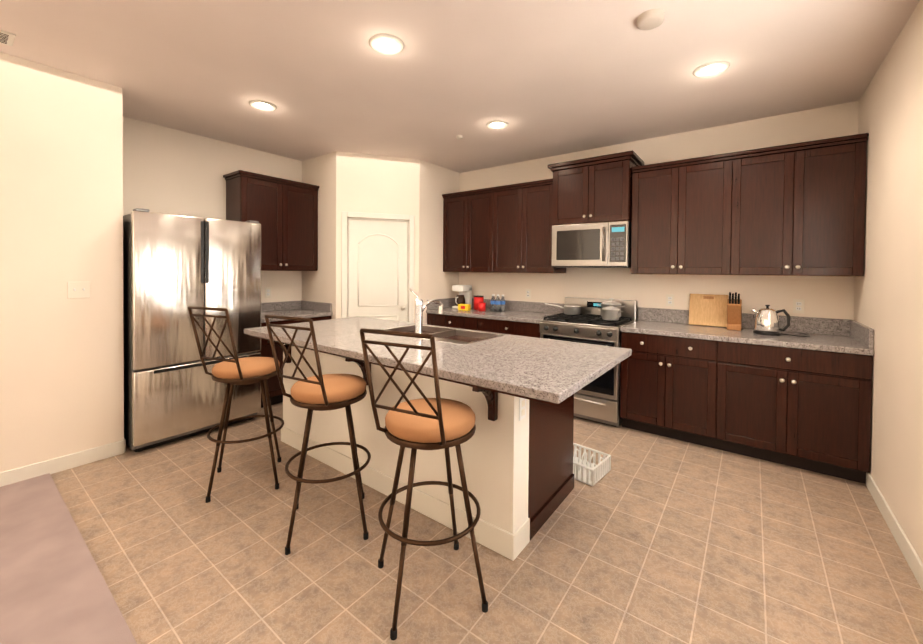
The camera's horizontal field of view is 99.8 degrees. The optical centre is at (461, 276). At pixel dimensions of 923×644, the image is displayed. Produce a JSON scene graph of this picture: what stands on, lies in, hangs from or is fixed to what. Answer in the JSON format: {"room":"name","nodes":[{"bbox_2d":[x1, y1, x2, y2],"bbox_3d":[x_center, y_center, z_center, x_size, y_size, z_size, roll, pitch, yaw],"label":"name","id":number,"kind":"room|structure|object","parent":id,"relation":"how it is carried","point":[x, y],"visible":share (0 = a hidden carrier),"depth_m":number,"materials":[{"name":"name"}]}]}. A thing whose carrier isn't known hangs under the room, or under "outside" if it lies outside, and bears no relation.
{"room":"kitchen","nodes":[
{"label":"kitchen","id":0,"kind":"room"},
{"bbox_2d":[0,52,123,471],"bbox_3d":[-3.958,-0.034,1.692,0.800,2.740,3.660,1,1,37],"label":"wall","id":1,"kind":"structure","parent":0,"point":[61,226],"depth_m":2.64,"materials":[{"name":"paint"}]},
{"bbox_2d":[0,438,125,486],"bbox_3d":[-3.642,1.292,1.474,0.015,0.100,3.672,1,1,37],"label":"baseboard","id":2,"kind":"structure","parent":1,"relation":"attached to","point":[91,455],"depth_m":2.67,"materials":[{"name":"white wood"}]},
{"bbox_2d":[67,282,89,298],"bbox_3d":[-2.679,0.092,2.721,0.016,0.116,0.116,1,1,37],"label":"switch plate","id":3,"kind":"object","parent":1,"relation":"attached to","point":[78,290],"visible":1,"depth_m":2.72,"materials":[{"name":"white plastic"}]},
{"bbox_2d":[0,473,136,643],"bbox_3d":[-2.001,1.372,-0.008,4.415,0.012,3.270,1,1,37],"label":"floor carpet","id":4,"kind":"object","parent":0,"point":[54,588],"visible":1,"depth_m":1.73,"materials":[{"name":"carpet"}]},
{"bbox_2d":[123,116,301,302],"bbox_3d":[-2.078,-0.064,4.782,0.100,2.740,3.540,1,1,37],"label":"wall","id":5,"kind":"structure","parent":0,"point":[166,170],"depth_m":3.85,"materials":[{"name":"paint"}]},
{"bbox_2d":[265,287,270,297],"bbox_3d":[-2.234,0.179,4.489,0.008,0.116,0.072,1,1,37],"label":"outlet","id":6,"kind":"object","parent":5,"relation":"attached to","point":[268,292],"visible":1,"depth_m":4.49,"materials":[{"name":"white plastic"}]},
{"bbox_2d":[223,170,318,270],"bbox_3d":[-2.096,-0.571,4.340,0.380,1.002,0.897,1,1,37],"label":"upper cabinet","id":7,"kind":"object","parent":5,"relation":"attached to","point":[284,212],"visible":0.94,"depth_m":4.22,"materials":[{"name":"brown wood"}]},
{"bbox_2d":[302,151,335,318],"bbox_3d":[-1.674,-0.058,4.654,0.700,2.740,0.100,1,1,37],"label":"wall","id":8,"kind":"structure","parent":0,"point":[320,285],"depth_m":4.53,"materials":[{"name":"paint"}]},
{"bbox_2d":[336,151,419,322],"bbox_3d":[-0.985,-0.051,4.599,0.954,2.740,0.100,0,1,-18],"label":"wall","id":9,"kind":"structure","parent":0,"point":[368,183],"depth_m":4.52,"materials":[{"name":"paint"}]},
{"bbox_2d":[341,211,414,322],"bbox_3d":[-0.981,0.288,4.581,0.834,2.062,0.144,0,1,-18],"label":"pantry door","id":10,"kind":"structure","parent":9,"relation":"in","point":[377,270],"depth_m":4.56,"materials":[{"name":"white wood"}]},
{"bbox_2d":[419,160,459,323],"bbox_3d":[-0.316,-0.052,5.048,0.100,2.740,0.800,1,1,37],"label":"wall","id":11,"kind":"structure","parent":0,"point":[436,182],"depth_m":4.90,"materials":[{"name":"paint"}]},
{"bbox_2d":[427,298,455,309],"bbox_3d":[-0.233,0.343,5.062,0.022,0.120,0.633,1,1,37],"label":"backsplash","id":12,"kind":"structure","parent":11,"relation":"attached to","point":[448,301],"depth_m":5.04,"materials":[{"name":"grey stone"}]},
{"bbox_2d":[0,0,919,172],"bbox_3d":[-1.088,-1.429,1.678,5.365,0.100,7.300,1,1,37],"label":"ceiling","id":13,"kind":"structure","parent":0,"point":[546,78],"depth_m":2.54,"materials":[{"name":"paint"}]},
{"bbox_2d":[0,30,15,45],"bbox_3d":[-2.756,-1.393,2.142,0.180,0.013,0.380,1,1,37],"label":"ceiling vent","id":14,"kind":"object","parent":13,"relation":"in","point":[7,38],"visible":0.96,"depth_m":2.26,"materials":[{"name":"grey metal"}]},
{"bbox_2d":[249,100,276,110],"bbox_3d":[-1.626,-1.400,3.182,0.208,0.011,0.208,1,1,37],"label":"recessed light","id":15,"kind":"object","parent":13,"relation":"in","point":[259,105],"visible":0.98,"depth_m":3.17,"materials":[{"name":"white glass"}]},
{"bbox_2d":[369,34,403,54],"bbox_3d":[-0.444,-1.376,2.308,0.208,0.011,0.208,1,1,37],"label":"recessed light","id":16,"kind":"object","parent":13,"relation":"in","point":[386,44],"visible":1,"depth_m":2.30,"materials":[{"name":"white glass"}]},
{"bbox_2d":[486,120,508,129],"bbox_3d":[0.328,-1.388,3.554,0.208,0.011,0.208,1,1,37],"label":"recessed light","id":17,"kind":"object","parent":13,"relation":"in","point":[496,124],"visible":1,"depth_m":3.54,"materials":[{"name":"white glass"}]},
{"bbox_2d":[636,9,664,29],"bbox_3d":[0.994,-1.347,2.043,0.136,0.037,0.136,1,1,37],"label":"smoke detector","id":18,"kind":"object","parent":13,"relation":"attached to","point":[650,19],"visible":1,"depth_m":2.01,"materials":[{"name":"beige plastic"}]},
{"bbox_2d":[693,61,729,77],"bbox_3d":[1.642,-1.362,2.556,0.208,0.011,0.208,1,1,37],"label":"recessed light","id":19,"kind":"object","parent":13,"relation":"in","point":[706,71],"visible":1,"depth_m":2.55,"materials":[{"name":"white glass"}]},
{"bbox_2d":[50,402,922,643],"bbox_3d":[-1.113,1.410,1.720,5.365,0.100,7.300,1,1,37],"label":"floor","id":20,"kind":"structure","parent":0,"point":[648,538],"depth_m":1.89,"materials":[{"name":"beige tile"}]},
{"bbox_2d":[123,208,260,451],"bbox_3d":[-2.445,0.403,3.462,0.792,1.840,0.930,1,1,37],"label":"fridge","id":21,"kind":"object","parent":20,"relation":"on","point":[175,267],"visible":0.85,"depth_m":3.10,"materials":[{"name":"silver metal"}]},
{"bbox_2d":[188,306,283,502],"bbox_3d":[-1.417,0.761,2.568,0.556,1.168,0.555,1,1,22],"label":"bar stool","id":22,"kind":"object","parent":20,"relation":"on","point":[235,370],"visible":0.98,"depth_m":2.43,"materials":[{"name":"brown metal"}]},
{"bbox_2d":[257,300,332,407],"bbox_3d":[-1.987,0.807,4.288,0.660,1.015,0.867,1,1,37],"label":"base cabinet","id":23,"kind":"object","parent":20,"relation":"on","point":[316,311],"visible":0.17,"depth_m":4.24,"materials":[{"name":"brown wood"}]},
{"bbox_2d":[265,314,370,554],"bbox_3d":[-0.727,0.773,2.138,0.556,1.168,0.555,1,1,28],"label":"bar stool","id":24,"kind":"object","parent":20,"relation":"on","point":[321,392],"visible":1,"depth_m":1.99,"materials":[{"name":"brown metal"}]},
{"bbox_2d":[360,328,487,639],"bbox_3d":[-0.137,0.785,1.708,0.556,1.168,0.555,1,1,26],"label":"bar stool","id":25,"kind":"object","parent":20,"relation":"on","point":[438,422],"visible":1,"depth_m":1.56,"materials":[{"name":"brown metal"}]},
{"bbox_2d":[251,328,617,560],"bbox_3d":[-0.322,0.903,2.673,2.490,0.901,1.059,1,1,37],"label":"kitchen island","id":26,"kind":"object","parent":20,"relation":"on","point":[518,458],"depth_m":2.19,"materials":[{"name":"paint"}]},
{"bbox_2d":[244,316,415,347],"bbox_3d":[-0.999,0.420,3.158,0.870,0.039,1.090,1,1,37],"label":"island countertop","id":27,"kind":"structure","parent":26,"relation":"on","point":[324,329],"depth_m":3.02,"materials":[{"name":"grey stone"}]},
{"bbox_2d":[308,332,455,367],"bbox_3d":[-0.482,0.435,2.439,0.828,0.039,0.560,1,1,37],"label":"island countertop","id":28,"kind":"structure","parent":26,"relation":"on","point":[350,346],"depth_m":2.35,"materials":[{"name":"grey stone"}]},
{"bbox_2d":[416,324,503,335],"bbox_3d":[-0.020,0.430,3.055,0.828,0.039,0.080,1,1,37],"label":"island countertop","id":29,"kind":"structure","parent":26,"relation":"on","point":[467,332],"depth_m":2.96,"materials":[{"name":"grey stone"}]},
{"bbox_2d":[427,314,481,330],"bbox_3d":[0.091,0.887,4.838,0.827,0.876,0.655,1,1,37],"label":"base cabinet","id":30,"kind":"object","parent":20,"relation":"on","point":[446,320],"depth_m":4.56,"materials":[{"name":"brown wood"}]},
{"bbox_2d":[482,318,539,337],"bbox_3d":[0.655,0.898,4.415,0.827,0.876,0.655,1,1,37],"label":"base cabinet","id":31,"kind":"object","parent":20,"relation":"on","point":[530,329],"depth_m":4.09,"materials":[{"name":"brown wood"}]},
{"bbox_2d":[426,306,554,325],"bbox_3d":[0.372,0.435,4.613,1.532,0.040,0.670,1,1,37],"label":"countertop","id":32,"kind":"structure","parent":31,"relation":"on","point":[508,315],"depth_m":4.39,"materials":[{"name":"grey stone"}]},
{"bbox_2d":[452,285,471,308],"bbox_3d":[-0.003,0.255,5.024,0.170,0.300,0.247,1,1,37],"label":"coffee maker","id":33,"kind":"object","parent":32,"relation":"on","point":[464,296],"visible":0.79,"depth_m":4.98,"materials":[{"name":"white plastic"}]},
{"bbox_2d":[458,304,470,310],"bbox_3d":[0.034,0.372,4.776,0.140,0.075,0.072,1,1,29],"label":"box","id":34,"kind":"object","parent":32,"relation":"on","point":[465,307],"visible":0.98,"depth_m":4.75,"materials":[{"name":"yellow cardboard"}]},
{"bbox_2d":[474,295,483,309],"bbox_3d":[0.215,0.321,4.866,0.128,0.177,0.128,1,1,37],"label":"can","id":35,"kind":"object","parent":32,"relation":"on","point":[478,299],"visible":0.85,"depth_m":4.81,"materials":[{"name":"red metal"}]},
{"bbox_2d":[478,303,485,310],"bbox_3d":[0.246,0.362,4.692,0.090,0.100,0.090,1,1,37],"label":"can","id":36,"kind":"object","parent":32,"relation":"on","point":[481,306],"visible":1,"depth_m":4.66,"materials":[{"name":"red metal"}]},
{"bbox_2d":[490,294,504,311],"bbox_3d":[0.426,0.313,4.708,0.197,0.200,0.125,1,1,37],"label":"water bottles","id":37,"kind":"object","parent":32,"relation":"on","point":[497,304],"visible":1,"depth_m":4.67,"materials":[{"name":"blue plastic"}]},
{"bbox_2d":[540,297,636,426],"bbox_3d":[1.226,0.778,3.930,0.855,1.139,0.736,1,1,37],"label":"range","id":38,"kind":"object","parent":20,"relation":"on","point":[596,321],"visible":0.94,"depth_m":3.61,"materials":[{"name":"silver metal"}]},
{"bbox_2d":[573,443,610,485],"bbox_3d":[0.827,1.302,2.740,0.344,0.117,0.282,1,1,43],"label":"basket","id":39,"kind":"object","parent":20,"relation":"on","point":[588,472],"visible":0.69,"depth_m":2.67,"materials":[{"name":"white plastic"}]},
{"bbox_2d":[620,331,727,450],"bbox_3d":[1.912,0.923,3.471,0.777,0.875,0.655,1,1,37],"label":"base cabinet","id":40,"kind":"object","parent":20,"relation":"on","point":[677,389],"depth_m":3.19,"materials":[{"name":"brown wood"}]},
{"bbox_2d":[728,343,873,483],"bbox_3d":[2.486,0.934,3.041,0.901,0.875,0.655,1,1,37],"label":"base cabinet","id":41,"kind":"object","parent":20,"relation":"on","point":[804,403],"depth_m":2.72,"materials":[{"name":"brown wood"}]},
{"bbox_2d":[620,319,873,354],"bbox_3d":[2.224,0.472,3.225,1.556,0.040,0.670,1,1,37],"label":"countertop","id":42,"kind":"structure","parent":41,"relation":"on","point":[842,344],"depth_m":2.99,"materials":[{"name":"grey stone"}]},
{"bbox_2d":[689,294,728,326],"bbox_3d":[2.259,0.302,3.558,0.300,0.286,0.078,1,1,37],"label":"cutting board","id":43,"kind":"object","parent":42,"relation":"on","point":[707,309],"visible":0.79,"depth_m":3.55,"materials":[{"name":"brown wood"}]},
{"bbox_2d":[727,292,741,330],"bbox_3d":[2.346,0.290,3.339,0.100,0.321,0.226,1,1,37],"label":"knife block","id":44,"kind":"object","parent":42,"relation":"on","point":[734,313],"visible":1,"depth_m":3.29,"materials":[{"name":"brown wood"}]},
{"bbox_2d":[751,305,809,336],"bbox_3d":[2.542,0.339,3.104,0.371,0.233,0.290,1,1,37],"label":"kettle","id":45,"kind":"object","parent":42,"relation":"on","point":[767,321],"visible":1,"depth_m":3.05,"materials":[{"name":"silver metal"}]},
{"bbox_2d":[459,101,858,319],"bbox_3d":[1.600,-0.022,4.174,4.015,2.740,0.100,1,1,37],"label":"wall","id":46,"kind":"structure","parent":0,"point":[832,297],"depth_m":3.69,"materials":[{"name":"paint"}]},
{"bbox_2d":[442,186,497,272],"bbox_3d":[0.194,-0.547,4.939,0.825,0.973,0.350,1,1,37],"label":"upper cabinet","id":47,"kind":"object","parent":46,"relation":"attached to","point":[470,219],"depth_m":4.78,"materials":[{"name":"brown wood"}]},
{"bbox_2d":[472,298,564,313],"bbox_3d":[0.567,0.353,4.871,1.532,0.120,0.022,1,1,37],"label":"backsplash","id":48,"kind":"structure","parent":46,"relation":"attached to","point":[538,307],"depth_m":4.63,"materials":[{"name":"grey stone"}]},
{"bbox_2d":[525,289,530,298],"bbox_3d":[0.807,0.203,4.702,0.072,0.116,0.008,1,1,37],"label":"electrical outlet","id":49,"kind":"object","parent":46,"relation":"attached to","point":[528,294],"visible":1,"depth_m":4.70,"materials":[{"name":"white plastic"}]},
{"bbox_2d":[498,178,565,272],"bbox_3d":[0.759,-0.536,4.515,0.826,0.973,0.350,1,1,37],"label":"upper cabinet","id":50,"kind":"object","parent":46,"relation":"attached to","point":[504,229],"depth_m":4.33,"materials":[{"name":"brown wood"}]},
{"bbox_2d":[548,150,643,225],"bbox_3d":[1.367,-0.851,3.988,0.840,0.632,0.460,1,1,37],"label":"upper cabinet","id":51,"kind":"object","parent":46,"relation":"attached to","point":[597,189],"visible":0.92,"depth_m":3.80,"materials":[{"name":"brown wood"}]},
{"bbox_2d":[551,221,630,267],"bbox_3d":[1.360,-0.315,3.996,0.755,0.435,0.464,1,1,37],"label":"microwave","id":52,"kind":"object","parent":51,"relation":"attached to","point":[599,245],"visible":0.96,"depth_m":3.81,"materials":[{"name":"silver metal"}]},
{"bbox_2d":[666,294,673,305],"bbox_3d":[2.031,0.227,3.784,0.072,0.116,0.008,1,1,37],"label":"electrical outlet","id":53,"kind":"object","parent":46,"relation":"attached to","point":[669,299],"visible":1,"depth_m":3.78,"materials":[{"name":"white plastic"}]},
{"bbox_2d":[631,153,742,274],"bbox_3d":[2.041,-0.511,3.554,0.838,0.973,0.350,1,1,37],"label":"upper cabinet","id":54,"kind":"object","parent":46,"relation":"attached to","point":[687,216],"depth_m":3.39,"materials":[{"name":"brown wood"}]},
{"bbox_2d":[638,307,847,334],"bbox_3d":[2.419,0.385,3.483,1.556,0.129,0.022,1,1,37],"label":"backsplash","id":55,"kind":"structure","parent":46,"relation":"attached to","point":[658,315],"depth_m":3.25,"materials":[{"name":"grey stone"}]},
{"bbox_2d":[793,299,804,313],"bbox_3d":[2.791,0.242,3.215,0.072,0.116,0.008,1,1,37],"label":"electrical outlet","id":56,"kind":"object","parent":46,"relation":"attached to","point":[798,305],"visible":1,"depth_m":3.21,"materials":[{"name":"white plastic"}]},
{"bbox_2d":[743,133,868,276],"bbox_3d":[2.615,-0.499,3.123,0.838,0.973,0.350,1,1,37],"label":"upper cabinet","id":57,"kind":"object","parent":46,"relation":"attached to","point":[796,209],"depth_m":2.93,"materials":[{"name":"brown wood"}]},
{"bbox_2d":[854,0,922,562],"bbox_3d":[0.986,0.032,0.135,0.150,2.740,7.100,1,1,37],"label":"wall","id":58,"kind":"structure","parent":0,"point":[888,297],"depth_m":2.13,"materials":[{"name":"paint"}]},
{"bbox_2d":[848,319,873,346],"bbox_3d":[2.836,0.399,2.761,0.022,0.129,0.633,1,1,37],"label":"backsplash","id":59,"kind":"structure","parent":58,"relation":"attached to","point":[862,334],"depth_m":2.69,"materials":[{"name":"grey stone"}]},
{"bbox_2d":[866,472,922,590],"bbox_3d":[0.734,1.352,-0.031,0.012,0.100,6.515,1,1,37],"label":"baseboard","id":60,"kind":"structure","parent":58,"relation":"attached to","point":[913,560],"depth_m":2.01,"materials":[{"name":"white wood"}]}
]}

